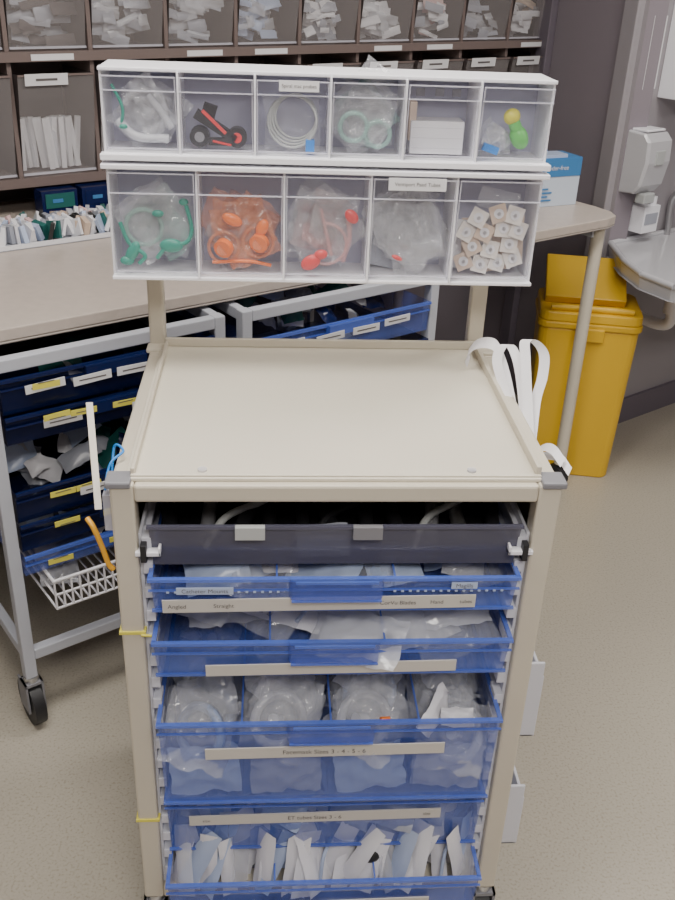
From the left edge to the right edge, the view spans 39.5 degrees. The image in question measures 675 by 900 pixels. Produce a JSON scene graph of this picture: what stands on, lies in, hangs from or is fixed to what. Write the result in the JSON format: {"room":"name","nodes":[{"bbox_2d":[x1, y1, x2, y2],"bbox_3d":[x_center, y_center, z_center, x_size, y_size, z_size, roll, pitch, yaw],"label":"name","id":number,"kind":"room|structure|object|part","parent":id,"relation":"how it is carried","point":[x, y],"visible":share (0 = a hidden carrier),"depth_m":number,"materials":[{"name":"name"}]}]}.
{"room":"hospital supply room","nodes":[
{"label":"hospital supply room","id":0,"kind":"room"},
{"bbox_2d":[0,198,469,340],"bbox_3d":[-1.320,-1.046,2.522,4.970,2.800,0.080,-17,34,-33],"label":"wall","id":1,"kind":"structure","parent":0,"point":[453,300],"depth_m":4.21,"materials":[{"name":"paint"}]},
{"bbox_2d":[0,0,541,200],"bbox_3d":[-0.467,-1.201,2.898,3.067,0.785,0.280,-17,34,-33],"label":"storage shelf","id":2,"kind":"object","parent":1,"relation":"attached to","point":[51,51],"visible":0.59,"depth_m":2.83,"materials":[{"name":"grey"}]},
{"bbox_2d":[0,393,674,899],"bbox_3d":[0.737,1.013,1.837,6.500,0.050,4.950,-17,34,-33],"label":"floor","id":3,"kind":"structure","parent":0,"point":[596,769],"depth_m":2.32,"materials":[{"name":"plastic"}]},
{"bbox_2d":[0,306,224,724],"bbox_3d":[-0.684,0.064,2.443,0.575,0.957,0.685,-17,34,-33],"label":"trolley","id":4,"kind":"object","parent":3,"relation":"on","point":[47,383],"visible":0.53,"depth_m":2.12,"materials":[{"name":"white metal"}]},
{"bbox_2d":[0,528,117,609],"bbox_3d":[-0.617,0.202,2.391,0.400,0.084,0.423,-17,34,-33],"label":"wire basket","id":5,"kind":"object","parent":4,"relation":"on","point":[17,590],"depth_m":2.21,"materials":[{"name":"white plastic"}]},
{"bbox_2d":[175,283,438,339],"bbox_3d":[-0.174,-0.097,2.787,0.634,0.957,0.682,-17,34,-33],"label":"trolley","id":6,"kind":"object","parent":3,"relation":"on","point":[313,311],"visible":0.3,"depth_m":2.48,"materials":[{"name":"white metal"}]},
{"bbox_2d":[0,199,615,481],"bbox_3d":[-0.839,-0.066,2.632,3.570,1.000,1.050,-17,34,-33],"label":"table","id":7,"kind":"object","parent":3,"relation":"on","point":[68,287],"depth_m":2.23,"materials":[{"name":"laminate"}]},
{"bbox_2d":[0,203,110,252],"bbox_3d":[-0.600,-0.656,2.633,1.350,0.060,0.178,-17,34,-33],"label":"tray","id":8,"kind":"object","parent":7,"relation":"on","point":[44,229],"visible":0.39,"depth_m":2.48,"materials":[{"name":"white plastic"}]},
{"bbox_2d":[33,180,107,213],"bbox_3d":[-0.633,-0.771,2.827,0.545,0.077,0.065,-17,34,-33],"label":"cartons","id":9,"kind":"object","parent":7,"relation":"on","point":[87,195],"visible":0.38,"depth_m":2.71,"materials":[{"name":"blue cardboard"}]},
{"bbox_2d":[0,199,615,344],"bbox_3d":[-0.821,-0.493,2.407,3.570,0.034,1.050,-17,34,-33],"label":"countertop","id":10,"kind":"structure","parent":7,"relation":"on","point":[68,287],"depth_m":2.20,"materials":[{"name":"laminate"}]},
{"bbox_2d":[539,150,582,206],"bbox_3d":[0.640,-0.906,3.041,0.272,0.210,0.122,-10,30,-22],"label":"glove box","id":11,"kind":"object","parent":7,"relation":"on","point":[562,186],"visible":0.39,"depth_m":3.03,"materials":[{"name":"blue"}]},
{"bbox_2d":[104,280,567,899],"bbox_3d":[-0.002,0.164,1.714,0.715,1.509,0.643,0,28,-4],"label":"trolley","id":12,"kind":"object","parent":3,"relation":"on","point":[350,539],"visible":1,"depth_m":1.59,"materials":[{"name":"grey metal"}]},
{"bbox_2d":[86,402,101,509],"bbox_3d":[-0.352,0.024,1.405,0.032,0.162,0.116,-5,29,-14],"label":"strip","id":13,"kind":"object","parent":12,"relation":"attached to","point":[89,405],"visible":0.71,"depth_m":1.39,"materials":[{"name":"beige plastic"}]},
{"bbox_2d":[85,516,115,570],"bbox_3d":[-0.357,0.143,1.410,0.042,0.092,0.015,7,28,10],"label":"tube","id":14,"kind":"object","parent":12,"relation":"attached to","point":[110,566],"visible":1,"depth_m":1.40,"materials":[{"name":"orange rubber"}]},
{"bbox_2d":[104,443,124,490],"bbox_3d":[-0.330,0.028,1.396,0.024,0.047,0.083,0,28,-4],"label":"cable","id":15,"kind":"object","parent":12,"relation":"attached to","point":[111,463],"visible":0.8,"depth_m":1.41,"materials":[{"name":"blue plastic"}]},
{"bbox_3d":[-0.037,0.703,1.891,0.564,0.090,0.456,0,28,-4],"label":"drawer","id":16,"kind":"part","parent":12,"relation":"part of","materials":[{"name":"blue plastic"}]},
{"bbox_3d":[-0.035,0.560,1.873,0.564,0.136,0.456,0,28,-4],"label":"drawer","id":17,"kind":"part","parent":12,"relation":"part of","materials":[{"name":"blue plastic"}]},
{"bbox_2d":[97,59,557,285],"bbox_3d":[-0.018,-0.466,1.571,0.728,0.365,0.123,0,28,-4],"label":"storage bins","id":18,"kind":"object","parent":12,"relation":"attached to","point":[237,172],"visible":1,"depth_m":1.59,"materials":[{"name":"white plastic"}]},
{"bbox_3d":[-0.027,0.419,1.764,0.564,0.188,0.456,0,28,-4],"label":"drawer","id":19,"kind":"part","parent":12,"relation":"part of","materials":[{"name":"blue plastic"}]},
{"bbox_3d":[-0.010,0.459,1.523,0.144,0.038,0.017,0,28,-4],"label":"drawer handle","id":20,"kind":"part","parent":12,"relation":"part of","materials":[{"name":"blue plastic"}]},
{"bbox_3d":[-0.019,0.223,1.672,0.564,0.072,0.456,0,28,-4],"label":"drawer","id":21,"kind":"part","parent":12,"relation":"part of","materials":[{"name":"blue plastic"}]},
{"bbox_3d":[-0.005,0.315,1.458,0.144,0.038,0.017,0,28,-4],"label":"drawer handle","id":22,"kind":"part","parent":12,"relation":"part of","materials":[{"name":"blue plastic"}]},
{"bbox_3d":[-0.016,0.116,1.625,0.564,0.066,0.456,0,28,-4],"label":"drawer","id":23,"kind":"part","parent":12,"relation":"part of","materials":[{"name":"blue"}]},
{"bbox_2d":[127,337,542,481],"bbox_3d":[-0.013,-0.084,1.598,0.620,0.022,0.520,0,28,-4],"label":"tray","id":24,"kind":"object","parent":12,"relation":"on","point":[208,409],"depth_m":1.56,"materials":[{"name":"beige plastic"}]},
{"bbox_3d":[-0.014,0.036,1.605,0.564,0.091,0.460,0,28,-4],"label":"grey drawer","id":25,"kind":"part","parent":12,"relation":"part of","materials":[{"name":"grey plastic"}]},
{"bbox_3d":[-0.001,0.210,1.411,0.144,0.037,0.017,0,28,-4],"label":"drawer handle","id":26,"kind":"part","parent":12,"relation":"part of","materials":[{"name":"blue plastic"}]},
{"bbox_2d":[465,337,571,475],"bbox_3d":[0.343,-0.066,1.612,0.116,0.179,0.398,-6,29,-16],"label":"straps","id":27,"kind":"object","parent":12,"relation":"attached to","point":[529,401],"visible":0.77,"depth_m":1.67,"materials":[{"name":"white fabric"}]},
{"bbox_2d":[531,254,642,476],"bbox_3d":[0.887,-0.301,3.461,0.360,0.770,0.293,6,28,7],"label":"waste bin","id":28,"kind":"object","parent":3,"relation":"on","point":[616,320],"visible":0.87,"depth_m":3.34,"materials":[{"name":"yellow plastic"}]},
{"bbox_3d":[0.887,-0.539,3.331,0.300,0.230,0.282,6,28,7],"label":"lid","id":29,"kind":"part","parent":28,"relation":"part of","materials":[{"name":"yellow plastic"}]},
{"bbox_2d":[482,0,669,394],"bbox_3d":[0.895,-1.478,3.515,0.080,2.800,0.825,-9,30,-21],"label":"wall","id":30,"kind":"structure","parent":0,"point":[587,32],"depth_m":3.46,"materials":[{"name":"paint"}]},
{"bbox_2d":[499,0,645,370],"bbox_3d":[0.875,-1.155,3.545,0.031,2.200,0.569,-9,30,-21],"label":"trim","id":31,"kind":"structure","parent":30,"relation":"attached to","point":[633,13],"depth_m":3.33,"materials":[{"name":"paint"}]},
{"bbox_2d":[602,0,674,396],"bbox_3d":[1.687,-1.522,3.661,1.730,2.800,0.080,-17,34,-33],"label":"wall","id":32,"kind":"structure","parent":0,"point":[653,363],"depth_m":3.62,"materials":[{"name":"paint"}]},
{"bbox_2d":[607,192,674,329],"bbox_3d":[1.285,-0.625,3.362,0.812,0.506,0.571,-17,34,-33],"label":"basin","id":33,"kind":"object","parent":32,"relation":"attached to","point":[646,261],"visible":0.88,"depth_m":3.33,"materials":[{"name":"grey ceramic"}]},
{"bbox_2d":[628,196,660,233],"bbox_3d":[1.123,-0.868,3.442,0.090,0.125,0.070,-17,34,-33],"label":"bottle","id":34,"kind":"object","parent":33,"relation":"on","point":[644,217],"visible":0.77,"depth_m":3.42,"materials":[{"name":"white plastic"}]},
{"bbox_2d":[619,126,671,203],"bbox_3d":[1.092,-1.003,3.316,0.132,0.251,0.103,-17,34,-33],"label":"soap dispenser","id":35,"kind":"object","parent":32,"relation":"attached to","point":[648,149],"visible":1,"depth_m":3.27,"materials":[{"name":"white plastic"}]},
{"bbox_2d":[618,380,674,423],"bbox_3d":[1.669,-0.316,4.258,1.720,0.110,0.015,-17,34,-33],"label":"baseboard","id":36,"kind":"structure","parent":32,"relation":"attached to","point":[654,398],"depth_m":4.02,"materials":[{"name":"grey paint"}]},
{"bbox_2d":[657,4,674,99],"bbox_3d":[1.275,-1.383,3.236,0.280,0.320,0.134,-17,34,-33],"label":"paper towel dispenser","id":37,"kind":"object","parent":32,"relation":"attached to","point":[667,82],"visible":1,"depth_m":3.22,"materials":[{"name":"white plastic"}]}
]}

